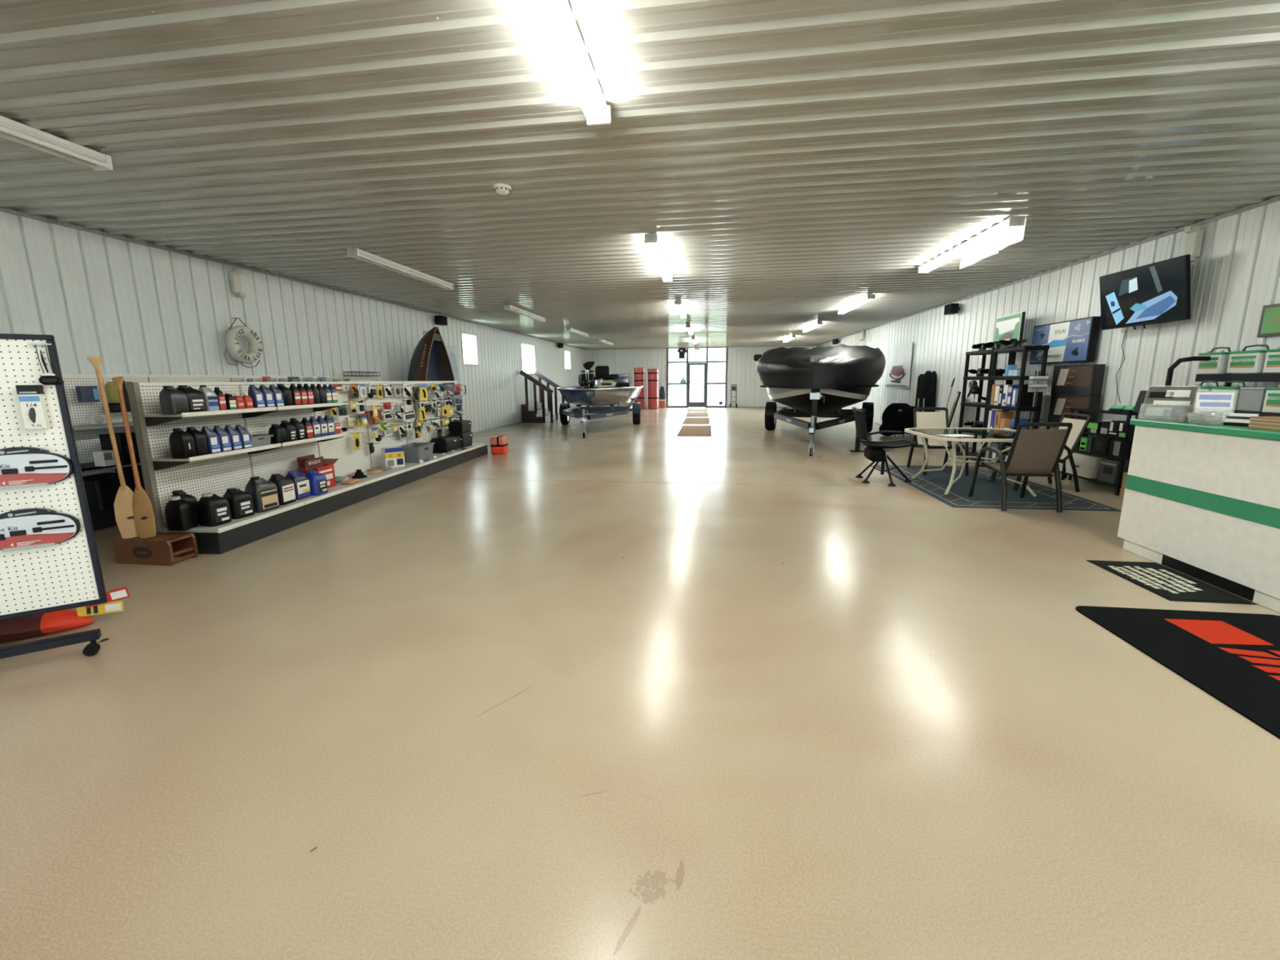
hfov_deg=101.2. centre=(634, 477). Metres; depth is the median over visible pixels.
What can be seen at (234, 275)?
emergency light
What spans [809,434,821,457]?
chain
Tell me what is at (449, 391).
package
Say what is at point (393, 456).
box
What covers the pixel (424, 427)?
package
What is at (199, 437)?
jug
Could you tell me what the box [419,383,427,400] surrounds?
package
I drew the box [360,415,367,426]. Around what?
package
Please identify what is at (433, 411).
package
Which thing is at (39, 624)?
bag
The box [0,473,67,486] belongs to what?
print
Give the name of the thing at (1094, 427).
box
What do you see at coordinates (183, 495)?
jug
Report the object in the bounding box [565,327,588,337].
strip light
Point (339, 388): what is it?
package
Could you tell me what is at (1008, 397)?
print
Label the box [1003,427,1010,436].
box
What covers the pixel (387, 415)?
package
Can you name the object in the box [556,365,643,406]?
boat
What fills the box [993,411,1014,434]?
box
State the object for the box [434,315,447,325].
wall speaker
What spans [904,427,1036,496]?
patio table
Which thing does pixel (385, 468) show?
plastic bag parts
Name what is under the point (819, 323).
strip light
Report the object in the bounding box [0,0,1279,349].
ceiling
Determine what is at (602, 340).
strip light
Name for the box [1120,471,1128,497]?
kraft box
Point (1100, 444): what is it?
picture
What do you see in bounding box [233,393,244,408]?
oil bottle
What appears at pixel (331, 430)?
oil bottle
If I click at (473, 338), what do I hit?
window
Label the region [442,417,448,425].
package
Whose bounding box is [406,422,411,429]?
package
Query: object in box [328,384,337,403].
oil bottle
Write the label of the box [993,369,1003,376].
box
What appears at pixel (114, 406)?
hanging bag
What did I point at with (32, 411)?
print
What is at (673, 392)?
lawn
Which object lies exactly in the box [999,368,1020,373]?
propeller
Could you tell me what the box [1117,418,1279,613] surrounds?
counter
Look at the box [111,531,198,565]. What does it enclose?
wooden crate
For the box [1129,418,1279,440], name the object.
countertop
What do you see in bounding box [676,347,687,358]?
t-shirt
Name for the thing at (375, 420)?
package
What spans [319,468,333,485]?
print
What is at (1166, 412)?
print
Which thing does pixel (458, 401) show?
package
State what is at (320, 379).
package
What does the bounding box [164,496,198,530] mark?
jug
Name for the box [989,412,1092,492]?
patio chair
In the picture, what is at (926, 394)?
case
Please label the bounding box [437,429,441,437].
package
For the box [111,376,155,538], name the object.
paddle
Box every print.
[0,468,18,474]
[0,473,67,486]
[0,532,75,549]
[0,533,4,540]
[8,480,29,484]
[9,529,26,536]
[16,540,39,546]
[17,395,39,401]
[18,391,36,393]
[24,466,35,471]
[28,407,35,422]
[29,459,57,463]
[31,527,42,533]
[34,465,67,469]
[36,519,65,524]
[41,524,74,530]
[86,607,91,614]
[93,388,99,399]
[93,605,97,613]
[103,452,112,460]
[124,444,137,454]
[192,399,203,402]
[207,395,217,399]
[208,401,218,406]
[210,437,217,444]
[212,448,220,452]
[217,506,226,511]
[217,511,226,515]
[221,516,229,520]
[222,435,228,444]
[223,447,231,450]
[232,435,239,442]
[240,501,250,506]
[243,434,249,440]
[256,394,262,400]
[261,490,277,497]
[264,502,277,508]
[266,393,272,399]
[275,393,281,399]
[298,491,311,497]
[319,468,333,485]
[601,382,611,385]
[948,400,955,422]
[986,410,991,432]
[998,393,1001,403]
[1007,396,1010,404]
[1008,386,1012,392]
[1012,390,1015,404]
[1107,565,1201,593]
[1144,407,1172,416]
[1148,391,1174,398]
[1152,400,1191,405]
[1162,408,1186,416]
[1165,390,1191,397]
[1199,394,1231,399]
[1200,402,1230,407]
[1200,411,1217,416]
[1226,416,1250,419]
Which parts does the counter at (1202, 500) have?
panel, panel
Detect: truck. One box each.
[708,377,724,391]
[728,384,737,408]
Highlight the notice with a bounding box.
[680,377,685,382]
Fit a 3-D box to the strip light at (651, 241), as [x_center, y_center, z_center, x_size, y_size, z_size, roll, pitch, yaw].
[0.351,-2.893,7.054,0.144,0.095,2.440,1,11,8]
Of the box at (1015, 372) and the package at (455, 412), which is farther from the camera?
the package at (455, 412)
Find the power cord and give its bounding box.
[1115,329,1125,403]
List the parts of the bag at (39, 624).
tag panel, tag panel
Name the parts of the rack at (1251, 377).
frame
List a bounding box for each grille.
[441,315,447,324]
[943,304,950,314]
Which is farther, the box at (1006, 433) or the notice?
the notice
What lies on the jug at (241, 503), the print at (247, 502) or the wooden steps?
the print at (247, 502)
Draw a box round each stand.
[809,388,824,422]
[848,408,866,452]
[1046,426,1073,478]
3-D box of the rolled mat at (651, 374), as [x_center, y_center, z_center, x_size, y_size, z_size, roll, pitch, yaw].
[0.891,-4.371,25.976,0.552,1.960,0.548,1,11,8]
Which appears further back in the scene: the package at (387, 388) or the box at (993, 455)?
the box at (993, 455)
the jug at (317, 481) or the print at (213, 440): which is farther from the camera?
the jug at (317, 481)
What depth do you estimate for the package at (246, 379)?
7.22 m
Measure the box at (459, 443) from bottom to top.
0.224 m
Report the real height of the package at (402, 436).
0.192 m
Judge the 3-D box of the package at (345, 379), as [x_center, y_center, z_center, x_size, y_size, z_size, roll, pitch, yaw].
[-5.019,-1.676,9.199,0.033,0.160,0.160,1,11,8]
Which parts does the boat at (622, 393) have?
backrest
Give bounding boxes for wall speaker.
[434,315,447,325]
[556,342,563,348]
[832,338,839,344]
[943,302,959,315]
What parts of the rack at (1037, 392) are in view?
rod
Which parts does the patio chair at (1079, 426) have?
arm leg frame, sling rail, arm leg frame, sling rail, rail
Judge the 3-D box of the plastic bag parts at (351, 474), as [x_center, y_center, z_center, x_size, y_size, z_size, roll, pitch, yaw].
[-3.680,-0.054,6.917,0.104,0.057,0.200,0,11,5]
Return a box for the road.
[668,395,724,398]
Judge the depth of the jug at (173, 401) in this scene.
4.24 m
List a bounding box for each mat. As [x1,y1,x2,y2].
[632,367,644,408]
[646,368,657,408]
[676,425,711,436]
[682,417,709,424]
[685,412,708,417]
[688,408,707,411]
[1075,605,1279,738]
[1086,560,1257,604]
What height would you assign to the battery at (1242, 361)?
0.251 m
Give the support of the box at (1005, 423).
on the shelf at (1025, 348)
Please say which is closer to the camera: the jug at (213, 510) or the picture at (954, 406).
the jug at (213, 510)
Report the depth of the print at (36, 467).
2.69 m
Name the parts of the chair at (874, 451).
backrest, leg, leg, armrest, seat frame, seat, swivel plate, leg, leg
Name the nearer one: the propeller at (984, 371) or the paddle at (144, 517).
the paddle at (144, 517)
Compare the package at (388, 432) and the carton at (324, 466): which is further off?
the package at (388, 432)
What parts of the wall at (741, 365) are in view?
wall panel, wall panel, wall panel, wall panel, wall panel, wall panel, wall panel, wall panel, wall panel, wall panel, wall panel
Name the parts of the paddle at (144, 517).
blade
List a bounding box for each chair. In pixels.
[853,408,917,486]
[906,407,968,475]
[968,422,1072,512]
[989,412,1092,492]
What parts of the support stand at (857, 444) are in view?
plate, post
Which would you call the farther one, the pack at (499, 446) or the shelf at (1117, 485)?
the pack at (499, 446)
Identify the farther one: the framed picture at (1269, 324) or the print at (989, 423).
the print at (989, 423)
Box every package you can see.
[0,446,73,488]
[0,507,80,551]
[243,376,253,382]
[262,376,271,382]
[275,376,285,382]
[287,377,299,382]
[302,377,313,382]
[317,377,326,381]
[330,377,338,381]
[330,407,337,415]
[333,384,342,391]
[337,404,346,416]
[342,377,350,381]
[342,383,350,391]
[347,417,353,425]
[350,401,355,408]
[351,383,358,393]
[352,383,359,399]
[352,432,360,449]
[355,416,359,426]
[357,400,364,413]
[359,383,366,397]
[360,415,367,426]
[361,411,368,423]
[368,384,376,396]
[368,393,373,398]
[368,442,374,453]
[369,409,382,425]
[371,426,377,438]
[372,405,377,416]
[377,385,382,398]
[380,422,387,431]
[382,402,391,409]
[383,383,391,396]
[383,410,391,420]
[384,425,392,435]
[386,385,392,396]
[392,423,397,431]
[393,383,401,396]
[394,410,401,419]
[398,403,404,413]
[398,422,404,434]
[400,426,407,439]
[402,384,411,396]
[402,410,415,421]
[406,400,411,404]
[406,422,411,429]
[413,388,418,399]
[414,426,422,438]
[416,420,421,426]
[417,403,426,423]
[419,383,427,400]
[419,400,423,408]
[422,425,426,439]
[426,404,431,411]
[426,419,431,426]
[428,389,433,398]
[430,417,439,427]
[431,383,435,391]
[431,399,436,408]
[431,407,435,413]
[434,390,439,398]
[437,383,443,395]
[437,405,442,415]
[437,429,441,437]
[439,417,442,426]
[440,383,444,391]
[441,395,450,401]
[442,405,448,415]
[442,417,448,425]
[443,382,454,388]
[444,398,448,405]
[446,388,453,395]
[447,406,453,416]
[453,390,460,395]
[453,395,462,404]
[453,409,462,415]
[454,384,461,390]
[456,404,462,410]
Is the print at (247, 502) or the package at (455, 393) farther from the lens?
the package at (455, 393)
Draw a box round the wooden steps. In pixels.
[519,369,564,422]
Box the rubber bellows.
[351,469,367,478]
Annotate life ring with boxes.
[223,317,262,368]
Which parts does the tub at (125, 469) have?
lid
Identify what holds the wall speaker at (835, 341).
attached to the wall at (1236, 273)
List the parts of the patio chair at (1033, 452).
arm leg frame, sling rail, arm leg frame, rail, sling rail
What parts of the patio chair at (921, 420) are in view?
arm leg frame, sling rail, rail, sling rail, arm leg frame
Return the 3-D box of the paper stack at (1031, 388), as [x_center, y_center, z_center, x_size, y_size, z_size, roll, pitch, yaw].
[5.851,-1.301,7.640,0.200,0.108,0.098,1,11,8]
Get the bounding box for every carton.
[92,449,115,466]
[98,432,140,463]
[297,453,338,488]
[1047,394,1102,422]
[1050,364,1105,395]
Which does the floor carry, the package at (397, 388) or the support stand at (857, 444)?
the support stand at (857, 444)
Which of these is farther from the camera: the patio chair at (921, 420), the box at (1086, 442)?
the patio chair at (921, 420)
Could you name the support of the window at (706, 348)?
in the wall at (741, 365)
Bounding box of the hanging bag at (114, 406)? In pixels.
[105,378,132,413]
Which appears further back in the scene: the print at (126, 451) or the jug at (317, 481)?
the jug at (317, 481)
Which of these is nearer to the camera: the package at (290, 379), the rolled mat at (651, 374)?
the package at (290, 379)
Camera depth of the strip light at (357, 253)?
7.22 m
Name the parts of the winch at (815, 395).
post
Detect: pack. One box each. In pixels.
[86,414,106,425]
[489,435,508,454]
[879,403,915,436]
[1108,404,1125,412]
[1122,405,1136,413]
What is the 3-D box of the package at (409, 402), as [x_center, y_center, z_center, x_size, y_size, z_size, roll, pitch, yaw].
[-3.555,-1.187,8.293,0.066,0.081,0.081,0,11,5]
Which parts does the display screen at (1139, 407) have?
panel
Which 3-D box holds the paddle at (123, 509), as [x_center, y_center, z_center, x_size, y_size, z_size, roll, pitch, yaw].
[-4.125,-0.232,4.190,0.231,1.430,0.170,9,14,43]
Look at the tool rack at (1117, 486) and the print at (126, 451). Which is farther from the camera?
the tool rack at (1117, 486)
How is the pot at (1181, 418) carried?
on the counter at (1202, 500)
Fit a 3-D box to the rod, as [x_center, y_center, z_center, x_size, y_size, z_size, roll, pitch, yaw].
[6.718,-1.440,11.338,0.036,1.422,0.221,-10,14,-42]
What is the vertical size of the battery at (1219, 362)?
0.251 m
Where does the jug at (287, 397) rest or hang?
on the shelving at (215, 473)
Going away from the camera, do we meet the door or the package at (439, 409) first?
the package at (439, 409)
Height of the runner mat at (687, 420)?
0.009 m
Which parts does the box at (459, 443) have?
lid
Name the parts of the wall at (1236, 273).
wall panel, wall panel, wall panel, wall panel, wall panel, wall panel, wall panel, wall panel, wall panel, wall panel, wall panel, wall panel, wall panel, wall panel, wall panel, wall panel, wall panel, wall panel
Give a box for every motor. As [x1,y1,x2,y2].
[577,370,597,406]
[579,374,618,388]
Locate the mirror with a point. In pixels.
(756, 357)
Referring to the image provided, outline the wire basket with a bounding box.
[343,371,380,376]
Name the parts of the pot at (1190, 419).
pot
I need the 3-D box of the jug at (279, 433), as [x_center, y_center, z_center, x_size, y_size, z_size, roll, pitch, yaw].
[-3.658,-0.451,5.390,0.120,0.200,0.130,0,11,5]
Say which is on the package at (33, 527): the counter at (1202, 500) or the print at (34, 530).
the print at (34, 530)
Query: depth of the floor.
2.10 m
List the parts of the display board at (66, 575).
frame rail, frame rail, frame rail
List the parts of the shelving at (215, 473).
shelf, rail, pegboard panel, shelf, price rail, price rail, kick panel, rail, pegboard panel, price rail, price rail, kick panel, rail, pegboard panel, rail, pegboard panel, kick panel, rail, pegboard panel, kick panel, rail, pegboard panel, kick panel, kick panel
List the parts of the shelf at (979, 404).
post, post, post, post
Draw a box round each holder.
[1141,386,1198,419]
[1193,392,1234,422]
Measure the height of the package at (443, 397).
0.115 m
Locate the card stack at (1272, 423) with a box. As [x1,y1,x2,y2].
[1248,416,1279,431]
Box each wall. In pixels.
[0,207,586,432]
[585,346,814,407]
[817,195,1279,471]
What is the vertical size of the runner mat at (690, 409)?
0.009 m
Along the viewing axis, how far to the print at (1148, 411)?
4.17 m
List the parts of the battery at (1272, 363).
lid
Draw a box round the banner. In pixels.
[885,341,912,388]
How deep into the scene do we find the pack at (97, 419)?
5.37 m
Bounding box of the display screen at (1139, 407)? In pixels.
[1133,390,1159,418]
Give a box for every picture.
[948,391,960,427]
[1053,398,1066,414]
[1056,368,1069,385]
[1096,440,1104,451]
[1257,303,1279,337]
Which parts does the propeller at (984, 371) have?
blade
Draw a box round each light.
[0,115,113,171]
[229,267,245,297]
[346,248,453,289]
[504,305,545,321]
[530,0,611,126]
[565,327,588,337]
[582,361,595,386]
[599,338,613,345]
[644,233,672,282]
[674,299,686,318]
[685,324,693,334]
[691,337,697,343]
[782,335,795,342]
[802,321,822,332]
[837,293,875,314]
[859,329,865,341]
[917,215,1026,273]
[959,218,1026,269]
[1183,224,1204,262]
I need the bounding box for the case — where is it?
[913,370,937,435]
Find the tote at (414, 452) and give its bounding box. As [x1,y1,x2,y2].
[397,442,435,462]
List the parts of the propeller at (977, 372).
blade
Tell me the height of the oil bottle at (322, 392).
0.230 m
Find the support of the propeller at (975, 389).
on the shelf at (979, 404)
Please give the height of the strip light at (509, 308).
0.095 m
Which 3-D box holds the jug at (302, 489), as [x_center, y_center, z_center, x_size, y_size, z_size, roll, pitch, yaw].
[-3.584,0.071,5.572,0.162,0.300,0.200,0,11,5]
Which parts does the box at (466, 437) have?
lid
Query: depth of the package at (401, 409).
8.10 m
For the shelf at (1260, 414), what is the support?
attached to the rack at (1251, 377)
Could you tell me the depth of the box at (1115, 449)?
6.32 m
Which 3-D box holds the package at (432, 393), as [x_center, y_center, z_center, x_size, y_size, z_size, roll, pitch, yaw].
[-3.490,-1.431,9.007,0.018,0.152,0.152,0,11,5]
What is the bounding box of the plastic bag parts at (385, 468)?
[380,466,392,471]
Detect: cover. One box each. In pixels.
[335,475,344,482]
[341,427,347,431]
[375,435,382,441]
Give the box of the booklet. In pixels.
[939,434,975,436]
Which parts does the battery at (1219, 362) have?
lid, rope handle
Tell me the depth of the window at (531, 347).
19.47 m
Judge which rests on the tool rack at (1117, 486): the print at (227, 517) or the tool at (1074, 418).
the tool at (1074, 418)
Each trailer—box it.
[559,402,640,438]
[764,401,873,455]
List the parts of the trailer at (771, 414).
frame rail, jack post, frame rail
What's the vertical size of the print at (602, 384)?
0.060 m
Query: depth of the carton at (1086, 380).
7.22 m
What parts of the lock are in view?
cord, cord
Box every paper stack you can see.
[1027,384,1047,391]
[1028,376,1048,383]
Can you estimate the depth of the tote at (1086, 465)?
6.84 m
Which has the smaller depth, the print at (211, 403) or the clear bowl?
the clear bowl
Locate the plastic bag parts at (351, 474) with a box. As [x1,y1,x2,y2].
[346,471,356,476]
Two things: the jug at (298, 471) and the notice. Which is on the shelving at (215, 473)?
the jug at (298, 471)
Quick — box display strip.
[413,386,416,425]
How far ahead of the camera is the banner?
14.40 m
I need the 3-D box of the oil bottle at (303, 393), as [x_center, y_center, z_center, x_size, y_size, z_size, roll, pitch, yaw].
[-3.606,-0.895,5.680,0.082,0.235,0.090,0,11,5]
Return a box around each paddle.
[87,356,138,538]
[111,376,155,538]
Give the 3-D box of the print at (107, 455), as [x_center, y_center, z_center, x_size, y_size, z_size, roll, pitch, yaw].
[-5.253,-0.211,5.247,0.002,0.070,0.070,1,11,8]
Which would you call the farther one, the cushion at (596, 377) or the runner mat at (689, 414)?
the runner mat at (689, 414)
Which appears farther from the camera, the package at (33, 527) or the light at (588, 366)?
the light at (588, 366)
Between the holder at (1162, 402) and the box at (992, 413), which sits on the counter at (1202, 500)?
the holder at (1162, 402)
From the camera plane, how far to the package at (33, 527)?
2.69 m
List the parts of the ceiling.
panel, panel, panel, panel, panel, panel, panel, panel, panel, panel, panel, panel, panel, panel, panel, panel, panel, panel, panel, panel, panel, panel, panel, panel, panel, panel, panel, panel, panel, panel, panel, panel, panel, panel, panel, panel, panel, panel, panel, panel, panel, panel, panel, panel, panel, panel, panel, panel, panel, panel, panel, panel, panel, panel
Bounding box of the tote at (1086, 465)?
[1065,451,1103,478]
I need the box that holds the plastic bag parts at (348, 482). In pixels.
[340,478,359,484]
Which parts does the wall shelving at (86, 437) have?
shelf, shelf, rail, pegboard panel, shelf, shelf, rail, pegboard panel, pegboard panel, rail, rail, pegboard panel, pegboard panel, rail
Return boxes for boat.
[407,326,454,381]
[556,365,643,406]
[755,343,885,414]
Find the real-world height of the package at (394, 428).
0.110 m
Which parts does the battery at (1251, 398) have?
lid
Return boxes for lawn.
[668,390,724,400]
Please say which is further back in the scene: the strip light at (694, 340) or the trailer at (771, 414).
the strip light at (694, 340)
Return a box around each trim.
[0,207,586,434]
[604,345,817,408]
[817,195,1279,489]
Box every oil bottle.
[198,385,219,411]
[200,426,221,453]
[213,386,226,410]
[213,425,231,452]
[224,391,236,409]
[224,425,242,450]
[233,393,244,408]
[235,424,252,448]
[241,392,253,408]
[248,384,265,408]
[258,384,275,407]
[268,384,284,407]
[288,383,301,405]
[296,383,307,404]
[301,417,313,439]
[303,383,314,404]
[308,416,320,437]
[310,383,319,404]
[315,383,325,404]
[316,415,328,436]
[322,384,332,403]
[323,415,334,435]
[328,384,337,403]
[330,415,341,434]
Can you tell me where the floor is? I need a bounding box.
[0,407,1279,959]
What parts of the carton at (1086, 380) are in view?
brown panel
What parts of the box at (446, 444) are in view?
lid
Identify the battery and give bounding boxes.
[1188,380,1218,408]
[1195,346,1231,373]
[1211,380,1245,409]
[1226,344,1269,373]
[1236,386,1266,411]
[1262,346,1279,373]
[1262,385,1279,413]
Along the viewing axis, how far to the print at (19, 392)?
2.60 m
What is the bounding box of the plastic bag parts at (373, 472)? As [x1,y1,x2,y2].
[367,469,382,474]
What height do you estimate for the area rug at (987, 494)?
0.007 m
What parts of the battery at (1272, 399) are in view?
lid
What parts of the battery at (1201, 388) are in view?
lid, rope handle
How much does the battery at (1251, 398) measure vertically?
0.200 m
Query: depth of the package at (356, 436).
6.96 m
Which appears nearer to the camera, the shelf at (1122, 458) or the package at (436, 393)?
the shelf at (1122, 458)
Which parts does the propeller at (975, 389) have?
blade, blade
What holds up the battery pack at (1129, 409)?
on the tool rack at (1117, 486)
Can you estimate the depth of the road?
48.68 m
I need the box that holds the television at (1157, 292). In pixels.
[1099,253,1191,329]
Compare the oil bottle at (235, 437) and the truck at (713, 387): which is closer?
the oil bottle at (235, 437)
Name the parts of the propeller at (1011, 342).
blade, blade, blade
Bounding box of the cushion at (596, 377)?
[593,376,604,379]
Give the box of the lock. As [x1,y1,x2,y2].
[27,342,63,385]
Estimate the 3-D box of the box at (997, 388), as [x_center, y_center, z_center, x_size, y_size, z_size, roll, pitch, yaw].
[5.875,-1.309,8.384,0.202,0.300,0.106,1,11,8]
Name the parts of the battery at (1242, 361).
lid, rope handle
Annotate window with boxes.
[460,332,478,365]
[520,342,535,374]
[564,349,570,369]
[666,346,728,407]
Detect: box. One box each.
[15,385,50,429]
[75,386,99,402]
[381,446,404,467]
[430,435,457,453]
[447,419,471,432]
[448,431,473,447]
[448,435,462,449]
[984,442,999,461]
[986,410,1008,432]
[990,384,1004,404]
[990,443,999,461]
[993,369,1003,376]
[993,386,999,404]
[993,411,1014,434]
[998,385,1004,405]
[998,442,1011,457]
[999,418,1011,435]
[1001,384,1013,405]
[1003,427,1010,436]
[1004,364,1017,376]
[1004,445,1011,460]
[1006,384,1017,406]
[1008,369,1014,376]
[1009,418,1029,436]
[1011,388,1017,406]
[1012,369,1026,376]
[1015,384,1032,407]
[1075,434,1088,449]
[1079,435,1093,452]
[1092,436,1115,455]
[1097,458,1127,484]
[1107,439,1132,457]
[1117,422,1135,437]
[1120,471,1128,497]
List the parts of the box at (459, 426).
lid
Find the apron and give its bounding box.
[668,400,724,405]
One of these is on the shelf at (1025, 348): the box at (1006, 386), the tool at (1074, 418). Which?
the box at (1006, 386)
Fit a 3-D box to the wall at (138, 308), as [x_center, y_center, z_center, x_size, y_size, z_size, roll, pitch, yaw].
[-5.112,-2.018,10.639,0.207,3.320,35.000,1,11,8]
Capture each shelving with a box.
[62,373,377,531]
[125,381,488,554]
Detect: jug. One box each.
[159,386,189,414]
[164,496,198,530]
[168,427,196,458]
[168,489,199,523]
[176,385,207,412]
[185,426,208,456]
[196,492,231,526]
[222,488,254,519]
[244,476,279,512]
[268,423,287,444]
[268,473,296,505]
[276,383,293,405]
[279,420,297,441]
[285,470,311,499]
[288,417,305,439]
[295,470,306,475]
[305,470,328,495]
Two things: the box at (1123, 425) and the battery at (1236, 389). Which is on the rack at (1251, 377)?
the battery at (1236, 389)
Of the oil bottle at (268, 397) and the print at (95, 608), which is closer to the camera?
the print at (95, 608)
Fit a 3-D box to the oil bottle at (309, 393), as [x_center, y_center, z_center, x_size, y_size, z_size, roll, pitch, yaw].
[-3.597,-0.913,5.778,0.082,0.235,0.090,0,11,5]
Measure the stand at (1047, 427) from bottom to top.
0.735 m
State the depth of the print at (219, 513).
4.56 m
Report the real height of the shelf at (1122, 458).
0.030 m
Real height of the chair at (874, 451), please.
1.003 m
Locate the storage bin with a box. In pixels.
[250,434,273,447]
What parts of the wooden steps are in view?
post, post, handrail, post, post, handrail, post, post, post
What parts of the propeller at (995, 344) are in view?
blade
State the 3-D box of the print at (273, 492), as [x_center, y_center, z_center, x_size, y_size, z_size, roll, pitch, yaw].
[-3.507,0.155,5.051,0.001,0.033,0.173,2,11,11]
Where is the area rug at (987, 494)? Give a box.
[873,465,1121,511]
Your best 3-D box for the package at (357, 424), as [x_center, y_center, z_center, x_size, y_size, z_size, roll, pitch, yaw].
[-3.670,-0.747,6.984,0.029,0.136,0.076,0,11,5]
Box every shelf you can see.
[955,349,1012,461]
[981,345,1049,461]
[1060,471,1121,488]
[1069,408,1141,415]
[1074,448,1129,461]
[1083,431,1133,439]
[1191,408,1279,416]
[1195,373,1279,382]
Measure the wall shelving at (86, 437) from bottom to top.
1.535 m
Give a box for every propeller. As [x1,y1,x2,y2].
[964,420,983,427]
[967,380,980,399]
[968,368,988,376]
[971,342,991,351]
[975,423,982,427]
[978,396,986,400]
[980,368,1001,376]
[983,341,1004,349]
[998,338,1028,347]
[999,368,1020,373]
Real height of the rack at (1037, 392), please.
1.500 m
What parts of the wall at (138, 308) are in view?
wall panel, wall panel, wall panel, wall panel, wall panel, wall panel, wall panel, wall panel, wall panel, wall panel, wall panel, wall panel, wall panel, wall panel, wall panel, wall panel, wall panel, wall panel, wall panel, wall panel, wall panel, wall panel, wall panel, wall panel, wall panel, wall panel, wall panel, wall panel, wall panel, wall panel, wall panel, wall panel, wall panel, wall panel, wall panel, wall panel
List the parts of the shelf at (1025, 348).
post, post, post, post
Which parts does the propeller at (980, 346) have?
blade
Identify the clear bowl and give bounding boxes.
[1186,412,1222,422]
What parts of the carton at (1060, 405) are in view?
brown panel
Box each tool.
[1074,417,1094,431]
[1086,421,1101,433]
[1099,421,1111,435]
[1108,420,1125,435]
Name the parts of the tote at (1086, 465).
tote lid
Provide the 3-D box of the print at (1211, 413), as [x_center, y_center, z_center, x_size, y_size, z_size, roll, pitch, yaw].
[4.199,-0.466,3.848,0.080,0.032,0.012,9,14,42]
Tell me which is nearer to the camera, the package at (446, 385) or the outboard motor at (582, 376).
the package at (446, 385)
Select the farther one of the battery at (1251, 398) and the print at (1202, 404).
the battery at (1251, 398)
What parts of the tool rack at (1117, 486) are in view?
post, post, post, post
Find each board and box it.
[0,333,108,658]
[659,386,665,408]
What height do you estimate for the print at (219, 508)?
0.028 m
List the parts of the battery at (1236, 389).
lid, rope handle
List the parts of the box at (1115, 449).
panel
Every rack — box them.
[1022,370,1047,428]
[1060,408,1141,495]
[1159,355,1279,418]
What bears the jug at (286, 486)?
on the shelving at (215, 473)
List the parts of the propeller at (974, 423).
blade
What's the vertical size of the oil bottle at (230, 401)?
0.165 m
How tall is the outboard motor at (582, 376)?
1.370 m
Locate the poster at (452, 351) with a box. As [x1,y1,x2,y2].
[445,345,461,386]
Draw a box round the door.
[688,362,706,407]
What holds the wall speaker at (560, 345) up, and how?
attached to the wall at (138, 308)
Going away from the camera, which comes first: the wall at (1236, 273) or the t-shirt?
the wall at (1236, 273)
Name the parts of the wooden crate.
rail, rail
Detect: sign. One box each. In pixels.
[993,311,1026,348]
[1029,315,1101,364]
[1221,413,1258,426]
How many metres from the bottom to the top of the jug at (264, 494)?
0.330 m
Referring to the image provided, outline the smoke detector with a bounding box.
[493,183,511,195]
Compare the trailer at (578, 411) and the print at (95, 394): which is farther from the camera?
the trailer at (578, 411)
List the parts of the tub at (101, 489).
lid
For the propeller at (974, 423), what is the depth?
9.33 m
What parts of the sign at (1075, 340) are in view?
white panel, white panel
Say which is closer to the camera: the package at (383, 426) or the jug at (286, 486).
the jug at (286, 486)
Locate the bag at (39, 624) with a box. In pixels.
[0,586,130,643]
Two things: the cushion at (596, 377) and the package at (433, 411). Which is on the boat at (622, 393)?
the cushion at (596, 377)
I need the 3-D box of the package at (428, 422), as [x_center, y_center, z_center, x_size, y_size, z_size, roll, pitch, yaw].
[-3.465,-0.923,8.865,0.028,0.117,0.126,0,11,5]
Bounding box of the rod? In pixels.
[946,377,955,407]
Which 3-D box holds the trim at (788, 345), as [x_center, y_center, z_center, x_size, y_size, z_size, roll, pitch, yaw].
[3.218,-5.094,26.827,11.660,3.030,0.026,1,11,8]
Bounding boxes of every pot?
[1177,414,1186,422]
[1187,414,1196,422]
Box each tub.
[82,472,132,510]
[114,464,145,492]
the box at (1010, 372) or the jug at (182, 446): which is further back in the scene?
the box at (1010, 372)
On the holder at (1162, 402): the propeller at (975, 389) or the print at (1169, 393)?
the print at (1169, 393)
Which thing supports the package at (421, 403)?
hanging from the shelving at (215, 473)
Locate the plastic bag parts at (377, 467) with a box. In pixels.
[365,466,382,471]
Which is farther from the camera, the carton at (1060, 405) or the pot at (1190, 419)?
the carton at (1060, 405)
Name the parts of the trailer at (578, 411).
frame rail, jack post, frame rail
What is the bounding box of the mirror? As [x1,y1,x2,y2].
[753,354,761,360]

